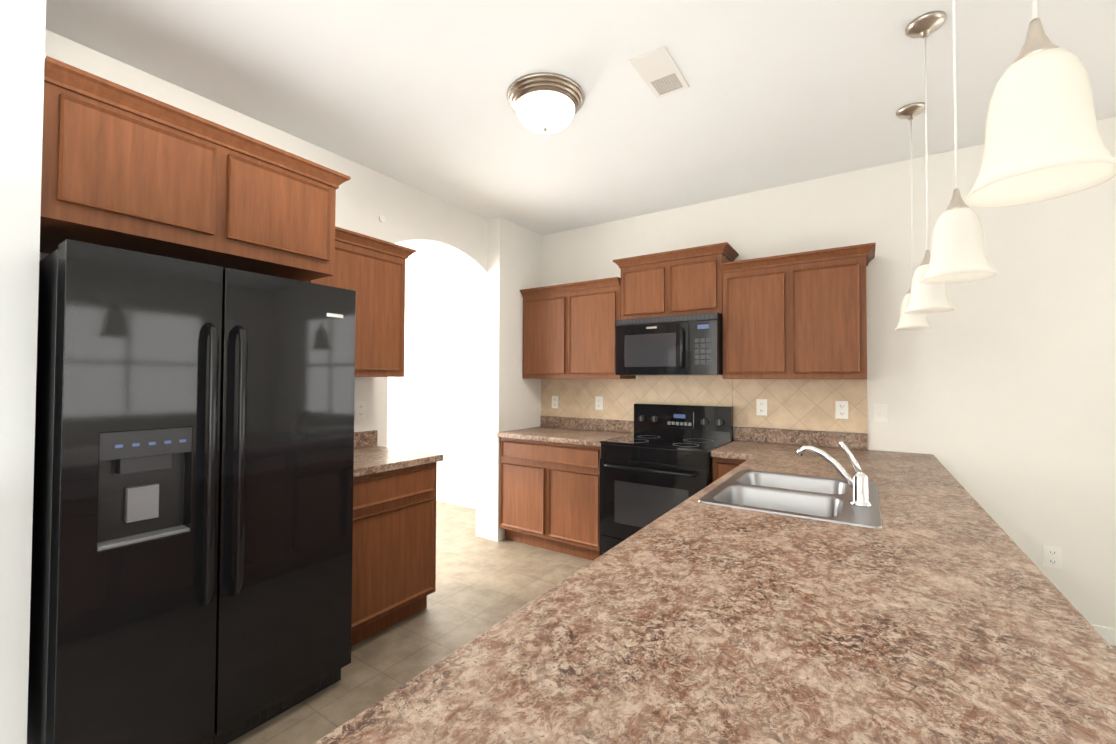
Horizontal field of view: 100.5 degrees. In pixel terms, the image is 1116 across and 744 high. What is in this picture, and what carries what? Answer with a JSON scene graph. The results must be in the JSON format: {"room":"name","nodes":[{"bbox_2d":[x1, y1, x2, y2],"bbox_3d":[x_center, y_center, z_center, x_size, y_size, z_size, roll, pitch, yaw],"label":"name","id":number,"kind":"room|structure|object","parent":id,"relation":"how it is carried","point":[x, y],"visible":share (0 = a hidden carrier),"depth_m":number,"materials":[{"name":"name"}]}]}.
{"room":"kitchen","nodes":[
{"label":"kitchen","id":0,"kind":"room"},
{"bbox_2d":[0,0,45,743],"bbox_3d":[-1.862,-0.002,1.515,0.650,2.740,0.120,0,-1,34],"label":"wall","id":1,"kind":"structure","parent":0,"point":[22,41],"depth_m":1.36,"materials":[{"name":"paint"}]},
{"bbox_2d":[39,29,487,537],"bbox_3d":[-2.255,-0.002,1.620,0.120,2.740,7.000,0,-1,34],"label":"wall","id":2,"kind":"structure","parent":0,"point":[366,197],"depth_m":3.08,"materials":[{"name":"paint"}]},
{"bbox_2d":[40,56,349,281],"bbox_3d":[-1.544,-0.705,1.990,0.653,0.478,0.991,0,-1,34],"label":"cabinet","id":3,"kind":"object","parent":2,"relation":"attached to","point":[125,168],"visible":0.94,"depth_m":1.70,"materials":[{"name":"brown wood"}]},
{"bbox_2d":[355,401,365,419],"bbox_3d":[-1.270,0.246,2.983,0.008,0.116,0.072,0,-1,34],"label":"outlet","id":4,"kind":"object","parent":2,"relation":"attached to","point":[360,409],"visible":1,"depth_m":2.98,"materials":[{"name":"white plastic"}]},
{"bbox_2d":[305,226,415,376],"bbox_3d":[-1.231,-0.374,2.732,0.348,0.803,0.686,0,-1,34],"label":"upper cabinet","id":5,"kind":"object","parent":2,"relation":"attached to","point":[369,270],"visible":0.56,"depth_m":2.72,"materials":[{"name":"brown wood"}]},
{"bbox_2d":[354,430,377,447],"bbox_3d":[-1.384,0.430,2.794,0.019,0.101,0.666,0,-1,34],"label":"backsplash","id":6,"kind":"structure","parent":2,"relation":"attached to","point":[364,438],"depth_m":2.99,"materials":[{"name":"brown stone"}]},
{"bbox_2d":[379,215,385,221],"bbox_3d":[-1.185,-1.032,3.125,0.012,0.044,0.044,0,-1,34],"label":"wall sensor","id":7,"kind":"object","parent":2,"relation":"attached to","point":[382,218],"visible":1,"depth_m":3.12,"materials":[{"name":"white plastic"}]},
{"bbox_2d":[486,217,541,541],"bbox_3d":[-0.384,0.057,4.205,0.136,2.740,0.622,0,-1,34],"label":"wall","id":8,"kind":"structure","parent":0,"point":[514,269],"depth_m":3.99,"materials":[{"name":"paint"}]},
{"bbox_2d":[45,0,1115,263],"bbox_3d":[-0.666,-1.433,0.668,9.600,0.100,7.120,0,-1,34],"label":"ceiling","id":9,"kind":"structure","parent":0,"point":[775,94],"depth_m":2.14,"materials":[{"name":"paint"}]},
{"bbox_2d":[507,73,583,133],"bbox_3d":[-0.062,-1.266,2.280,0.380,0.166,0.380,0,-1,34],"label":"dome light","id":10,"kind":"object","parent":9,"relation":"attached to","point":[546,103],"visible":1,"depth_m":2.18,"materials":[{"name":"white glass"}]},
{"bbox_2d":[630,46,688,98],"bbox_3d":[0.466,-1.347,2.100,0.160,0.006,0.320,0,-1,34],"label":"ceiling vent","id":11,"kind":"object","parent":9,"relation":"in","point":[659,72],"visible":1,"depth_m":2.08,"materials":[{"name":"white plastic"}]},
{"bbox_2d":[895,102,932,329],"bbox_3d":[1.798,-0.779,2.355,0.152,1.120,0.152,0,-1,34],"label":"pendant light","id":12,"kind":"object","parent":9,"relation":"hanging from","point":[910,112],"visible":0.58,"depth_m":2.34,"materials":[{"name":"white glass"}]},
{"bbox_2d":[904,11,953,313],"bbox_3d":[1.422,-0.792,1.788,0.152,1.120,0.152,0,-1,34],"label":"pendant light","id":13,"kind":"object","parent":9,"relation":"hanging from","point":[928,298],"visible":0.75,"depth_m":1.77,"materials":[{"name":"white glass"}]},
{"bbox_2d":[921,0,996,283],"bbox_3d":[1.046,-0.805,1.222,0.152,1.120,0.152,0,-1,34],"label":"pendant light","id":14,"kind":"object","parent":9,"relation":"hanging from","point":[958,254],"visible":1,"depth_m":1.19,"materials":[{"name":"white glass"}]},
{"bbox_2d":[965,0,1115,206],"bbox_3d":[0.670,-0.817,0.656,0.152,1.120,0.152,0,-1,34],"label":"pendant light","id":15,"kind":"object","parent":9,"relation":"hanging from","point":[1043,141],"visible":1,"depth_m":0.62,"materials":[{"name":"white glass"}]},
{"bbox_2d":[228,501,1115,743],"bbox_3d":[-0.679,1.406,0.614,9.600,0.100,7.120,0,-1,34],"label":"floor","id":16,"kind":"structure","parent":0,"point":[483,584],"depth_m":2.61,"materials":[{"name":"tile"}]},
{"bbox_2d":[27,239,355,743],"bbox_3d":[-1.466,0.502,1.895,0.843,1.750,0.910,0,-1,34],"label":"refrigerator","id":17,"kind":"object","parent":16,"relation":"on","point":[192,548],"visible":1,"depth_m":1.57,"materials":[{"name":"black metal"}]},
{"bbox_2d":[351,462,436,645],"bbox_3d":[-1.133,0.955,2.611,0.627,0.876,0.640,0,-1,34],"label":"base cabinet","id":18,"kind":"object","parent":16,"relation":"on","point":[394,553],"visible":0.52,"depth_m":2.46,"materials":[{"name":"brown wood"}]},
{"bbox_2d":[353,446,442,476],"bbox_3d":[-1.124,0.498,2.619,0.645,0.038,0.666,0,-1,34],"label":"countertop","id":19,"kind":"structure","parent":18,"relation":"on","point":[372,460],"depth_m":2.58,"materials":[{"name":"laminate"}]},
{"bbox_2d":[599,403,732,555],"bbox_3d":[0.776,0.833,3.326,0.766,1.165,0.734,0,-1,34],"label":"range","id":20,"kind":"object","parent":16,"relation":"on","point":[656,464],"visible":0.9,"depth_m":3.19,"materials":[{"name":"black metal"}]},
{"bbox_3d":[0.229,0.925,0.732,0.627,0.876,1.804,0,-1,34],"label":"base cabinet","id":21,"kind":"object","parent":16,"relation":"on","visible":0},
{"bbox_2d":[313,440,1115,743],"bbox_3d":[0.740,0.485,1.539,1.149,0.038,3.797,0,-1,34],"label":"countertop","id":22,"kind":"structure","parent":21,"relation":"on","point":[938,607],"depth_m":0.77,"materials":[{"name":"laminate"}]},
{"bbox_2d":[698,441,881,528],"bbox_3d":[0.930,0.443,1.823,0.549,0.391,0.744,0,-1,34],"label":"sink","id":23,"kind":"object","parent":22,"relation":"in","point":[847,499],"visible":0.73,"depth_m":1.78,"materials":[{"name":"silver metal"}]},
{"bbox_2d":[387,117,1115,628],"bbox_3d":[1.264,0.051,3.556,9.600,2.740,0.120,0,-1,34],"label":"wall","id":24,"kind":"structure","parent":0,"point":[997,395],"depth_m":2.75,"materials":[{"name":"paint"}]},
{"bbox_2d":[499,437,600,560],"bbox_3d":[0.079,0.984,3.870,0.985,0.876,0.627,0,-1,34],"label":"base cabinet","id":25,"kind":"object","parent":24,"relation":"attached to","point":[548,495],"depth_m":3.60,"materials":[{"name":"brown wood"}]},
{"bbox_2d":[497,426,632,446],"bbox_3d":[0.077,0.527,3.871,0.989,0.038,0.645,0,-1,34],"label":"countertop","id":26,"kind":"structure","parent":25,"relation":"on","point":[573,436],"depth_m":3.75,"materials":[{"name":"laminate"}]},
{"bbox_2d":[520,277,635,378],"bbox_3d":[0.155,-0.338,4.017,0.967,0.793,0.348,0,-1,34],"label":"cabinet","id":27,"kind":"object","parent":24,"relation":"attached to","point":[569,330],"visible":0.94,"depth_m":3.88,"materials":[{"name":"brown wood"}]},
{"bbox_2d":[541,416,633,432],"bbox_3d":[0.251,0.463,4.133,0.989,0.101,0.019,0,-1,34],"label":"backsplash","id":28,"kind":"structure","parent":24,"relation":"attached to","point":[626,426],"depth_m":4.11,"materials":[{"name":"brown stone"}]},
{"bbox_2d":[613,242,738,319],"bbox_3d":[0.885,-0.640,3.538,0.869,0.478,0.348,0,-1,34],"label":"cabinet","id":29,"kind":"object","parent":24,"relation":"attached to","point":[687,281],"visible":0.85,"depth_m":3.40,"materials":[{"name":"brown wood"}]},
{"bbox_2d":[616,312,722,375],"bbox_3d":[0.857,-0.188,3.488,0.760,0.422,0.428,0,-1,34],"label":"microwave","id":30,"kind":"object","parent":29,"relation":"attached to","point":[690,344],"visible":1,"depth_m":3.31,"materials":[{"name":"black"}]},
{"bbox_2d":[541,375,867,432],"bbox_3d":[0.918,0.273,3.701,2.581,0.500,0.008,0,-1,34],"label":"tile backsplash","id":31,"kind":"structure","parent":24,"relation":"attached to","point":[804,404],"depth_m":3.44,"materials":[{"name":"beige tile"}]},
{"bbox_2d":[552,396,558,407],"bbox_3d":[-0.028,0.280,4.319,0.072,0.116,0.008,0,-1,34],"label":"electrical outlet","id":32,"kind":"object","parent":31,"relation":"attached to","point":[555,399],"visible":1,"depth_m":4.31,"materials":[{"name":"white plastic"}]},
{"bbox_2d":[595,396,602,409],"bbox_3d":[0.360,0.272,4.062,0.072,0.116,0.008,0,-1,34],"label":"electrical outlet","id":33,"kind":"object","parent":31,"relation":"attached to","point":[598,402],"visible":1,"depth_m":4.06,"materials":[{"name":"white plastic"}]},
{"bbox_2d":[756,399,766,415],"bbox_3d":[1.464,0.253,3.329,0.072,0.116,0.008,0,-1,34],"label":"electrical outlet","id":34,"kind":"object","parent":31,"relation":"attached to","point":[761,406],"visible":1,"depth_m":3.33,"materials":[{"name":"white plastic"}]},
{"bbox_2d":[835,401,847,418],"bbox_3d":[1.872,0.250,3.058,0.072,0.116,0.008,0,-1,34],"label":"electrical outlet","id":35,"kind":"object","parent":31,"relation":"attached to","point":[841,409],"visible":1,"depth_m":3.06,"materials":[{"name":"white plastic"}]},
{"bbox_2d":[713,457,745,481],"bbox_3d":[1.260,0.975,3.086,0.296,0.876,0.627,0,-1,34],"label":"base cabinet","id":36,"kind":"object","parent":24,"relation":"attached to","point":[722,467],"depth_m":2.89,"materials":[{"name":"brown wood"}]},
{"bbox_2d":[721,242,875,378],"bbox_3d":[1.575,-0.350,3.074,0.876,0.793,0.348,0,-1,34],"label":"cabinet","id":37,"kind":"object","parent":24,"relation":"attached to","point":[801,315],"visible":0.98,"depth_m":2.94,"materials":[{"name":"brown wood"}]},
{"bbox_2d":[734,426,867,449],"bbox_3d":[1.648,0.451,3.205,0.819,0.101,0.019,0,-1,34],"label":"backsplash","id":38,"kind":"structure","parent":24,"relation":"attached to","point":[751,434],"depth_m":3.18,"materials":[{"name":"brown stone"}]},
{"bbox_2d":[874,404,887,422],"bbox_3d":[2.050,0.263,2.946,0.072,0.116,0.018,0,-1,34],"label":"light switch","id":39,"kind":"object","parent":24,"relation":"attached to","point":[880,413],"visible":1,"depth_m":2.95,"materials":[{"name":"white plastic"}]},
{"bbox_2d":[1043,545,1061,568],"bbox_3d":[2.682,1.003,2.515,0.072,0.116,0.008,0,-1,34],"label":"electrical outlet","id":40,"kind":"object","parent":24,"relation":"attached to","point":[1052,556],"visible":1,"depth_m":2.51,"materials":[{"name":"white plastic"}]},
{"bbox_2d":[1091,624,1115,645],"bbox_3d":[3.691,1.357,1.834,3.670,0.085,0.014,0,-1,34],"label":"baseboard","id":41,"kind":"structure","parent":24,"relation":"attached to","point":[1108,634],"depth_m":2.39,"materials":[{"name":"white wood"}]}
]}

